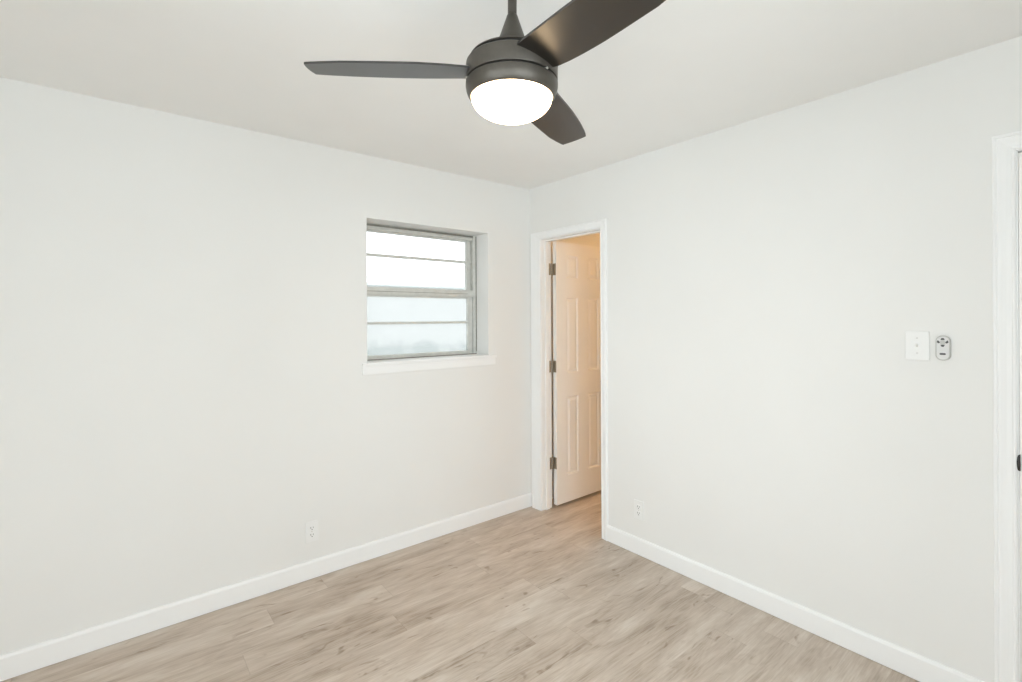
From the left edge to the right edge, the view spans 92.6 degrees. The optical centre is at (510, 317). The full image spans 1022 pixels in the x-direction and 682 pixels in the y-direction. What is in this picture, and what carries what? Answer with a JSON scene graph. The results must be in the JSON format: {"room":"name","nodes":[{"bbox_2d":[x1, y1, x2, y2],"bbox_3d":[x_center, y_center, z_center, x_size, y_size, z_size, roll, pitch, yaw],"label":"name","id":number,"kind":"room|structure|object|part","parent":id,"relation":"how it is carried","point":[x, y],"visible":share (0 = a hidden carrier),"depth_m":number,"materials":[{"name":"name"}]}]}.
{"room":"empty bedroom","nodes":[
{"label":"empty bedroom","id":0,"kind":"room"},
{"bbox_2d":[0,77,599,654],"bbox_3d":[-0.368,0.239,3.487,5.554,2.440,0.210,0,0,-39],"label":"wall","id":1,"kind":"structure","parent":0,"point":[184,390],"depth_m":2.43,"materials":[{"name":"paint"}]},
{"bbox_2d":[0,493,531,681],"bbox_3d":[-1.108,1.411,2.738,3.260,0.100,0.014,0,0,-39],"label":"baseboard","id":2,"kind":"structure","parent":1,"relation":"attached to","point":[40,655],"depth_m":2.46,"materials":[{"name":"paint"}]},
{"bbox_2d":[305,519,317,542],"bbox_3d":[-1.116,1.201,2.736,0.071,0.116,0.008,0,0,-39],"label":"wall outlet","id":3,"kind":"object","parent":1,"relation":"attached to","point":[311,528],"visible":1,"depth_m":2.73,"materials":[{"name":"white plastic"}]},
{"bbox_2d":[309,532,314,537],"bbox_3d":[-1.114,1.220,2.735,0.033,0.028,0.003,0,0,-39],"label":"receptacle","id":4,"kind":"object","parent":3,"relation":"attached to","point":[311,534],"depth_m":2.73,"materials":[{"name":"white plastic"}]},
{"bbox_2d":[309,525,314,530],"bbox_3d":[-1.115,1.181,2.735,0.033,0.028,0.003,0,0,-39],"label":"receptacle","id":5,"kind":"object","parent":3,"relation":"attached to","point":[311,527],"depth_m":2.73,"materials":[{"name":"white plastic"}]},
{"bbox_2d":[362,223,496,374],"bbox_3d":[-0.564,-0.128,3.314,1.007,0.948,0.225,0,0,-39],"label":"window","id":6,"kind":"structure","parent":1,"relation":"in","point":[391,363],"depth_m":3.37,"materials":[{"name":"metal"}]},
{"bbox_3d":[-0.630,-0.365,3.375,0.840,0.401,0.030,0,0,-39],"label":"sash frame","id":7,"kind":"part","parent":6,"relation":"part of","materials":[{"name":"metal"}]},
{"bbox_3d":[-0.613,0.035,3.356,0.840,0.461,0.027,0,0,-39],"label":"sash frame","id":8,"kind":"part","parent":6,"relation":"part of","materials":[{"name":"metal"}]},
{"bbox_3d":[-0.562,0.285,3.314,1.007,0.021,0.225,0,0,-39],"label":"sill","id":9,"kind":"part","parent":6,"relation":"part of","materials":[{"name":"paint"}]},
{"bbox_2d":[1,490,918,681],"bbox_3d":[0.831,1.492,2.015,5.554,0.080,3.774,0,0,-39],"label":"floor","id":10,"kind":"structure","parent":0,"point":[529,594],"depth_m":2.27,"materials":[{"name":"beige laminate"}]},
{"bbox_2d":[0,0,1021,189],"bbox_3d":[0.783,-1.037,2.059,5.554,0.100,3.887,0,0,-39],"label":"ceiling","id":11,"kind":"structure","parent":0,"point":[685,70],"depth_m":1.87,"materials":[{"name":"paint"}]},
{"bbox_2d":[304,0,665,144],"bbox_3d":[0.081,-0.763,1.292,0.988,0.430,0.898,0,1,-39],"label":"ceiling fan","id":12,"kind":"object","parent":11,"relation":"hanging from","point":[511,77],"visible":1,"depth_m":1.26,"materials":[{"name":"brown metal"}]},
{"bbox_3d":[-0.322,-0.676,1.335,0.450,0.039,0.136,0,1,-3],"label":"blade","id":13,"kind":"part","parent":12,"relation":"part of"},
{"bbox_3d":[0.003,-0.716,1.359,0.235,0.005,0.235,0,1,-39],"label":"plate","id":14,"kind":"part","parent":12,"relation":"part of","materials":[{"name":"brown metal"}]},
{"bbox_3d":[0.002,-0.584,1.360,0.224,0.070,0.224,0,1,-39],"label":"lamp shade","id":15,"kind":"part","parent":12,"relation":"part of","materials":[{"name":"white glass"}]},
{"bbox_3d":[0.141,-0.676,1.653,0.134,0.036,0.452,0,0,26],"label":"blade","id":16,"kind":"part","parent":12,"relation":"part of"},
{"bbox_3d":[0.186,-0.671,1.091,0.136,0.039,0.450,0,1,-33],"label":"blade","id":17,"kind":"part","parent":12,"relation":"part of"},
{"bbox_2d":[529,36,1021,681],"bbox_3d":[1.313,0.230,2.410,0.097,2.440,3.580,0,0,-39],"label":"wall","id":18,"kind":"structure","parent":0,"point":[774,430],"depth_m":2.21,"materials":[{"name":"paint"}]},
{"bbox_2d":[531,218,607,540],"bbox_3d":[0.437,0.407,3.493,0.130,2.094,0.734,0,0,-39],"label":"trim","id":19,"kind":"structure","parent":18,"relation":"attached to","point":[540,241],"depth_m":3.68,"materials":[{"name":"paint"}]},
{"bbox_3d":[0.494,0.407,3.512,0.016,2.094,0.692,0,0,-39],"label":"casing","id":20,"kind":"part","parent":19,"relation":"part of","materials":[{"name":"paint"}]},
{"bbox_2d":[549,241,600,504],"bbox_3d":[0.541,0.426,3.900,0.666,2.012,0.164,0,0,-40],"label":"door","id":21,"kind":"structure","parent":18,"relation":"in","point":[575,366],"depth_m":3.86,"materials":[{"name":"paint"}]},
{"bbox_2d":[634,499,643,520],"bbox_3d":[0.782,1.181,2.988,0.008,0.116,0.071,0,0,-39],"label":"wall outlet","id":22,"kind":"object","parent":18,"relation":"attached to","point":[638,505],"visible":1,"depth_m":2.98,"materials":[{"name":"white plastic"}]},
{"bbox_2d":[607,525,983,681],"bbox_3d":[1.194,1.399,2.476,0.014,0.100,1.797,0,0,-39],"label":"baseboard","id":23,"kind":"structure","parent":18,"relation":"attached to","point":[918,667],"depth_m":2.27,"materials":[{"name":"paint"}]},
{"bbox_2d":[905,331,929,360],"bbox_3d":[1.616,0.113,1.944,0.019,0.116,0.076,0,0,-39],"label":"light switch","id":24,"kind":"object","parent":18,"relation":"attached to","point":[917,343],"visible":1,"depth_m":1.94,"materials":[{"name":"white plastic"}]},
{"bbox_2d":[935,336,950,360],"bbox_3d":[1.665,0.119,1.882,0.020,0.096,0.044,0,0,-39],"label":"remote control","id":25,"kind":"object","parent":18,"relation":"attached to","point":[943,343],"visible":1,"depth_m":1.88,"materials":[{"name":"grey plastic"}]},
{"bbox_2d":[992,131,1021,681],"bbox_3d":[2.076,0.395,1.458,0.114,2.102,0.900,0,0,-39],"label":"trim","id":26,"kind":"structure","parent":18,"relation":"attached to","point":[1006,148],"depth_m":1.75,"materials":[{"name":"paint"}]},
{"bbox_3d":[1.810,0.515,1.736,0.042,0.057,0.007,0,0,-30],"label":"strike plate","id":27,"kind":"part","parent":26,"relation":"part of","materials":[{"name":"black metal"}]},
{"bbox_2d":[1018,152,1021,681],"bbox_3d":[2.035,0.426,1.425,0.100,2.020,0.767,0,0,-39],"label":"door","id":28,"kind":"structure","parent":18,"relation":"in","point":[1019,154],"depth_m":1.73,"materials":[{"name":"paint"}]},
{"label":"outside","id":29,"kind":"structure","parent":0,"visible":0},
{"bbox_3d":[0.156,1.706,3.770,28.000,0.100,32.000,0,0,-39],"label":"ground","id":30,"kind":"structure","parent":29,"visible":0},
{"bbox_2d":[367,282,465,355],"bbox_3d":[-1.786,0.616,6.159,14.100,2.100,0.230,0,0,-39],"label":"window pane","id":31,"kind":"structure","parent":30,"relation":"on","point":[382,339],"depth_m":6.48,"materials":[{"name":"glass"}]}
]}

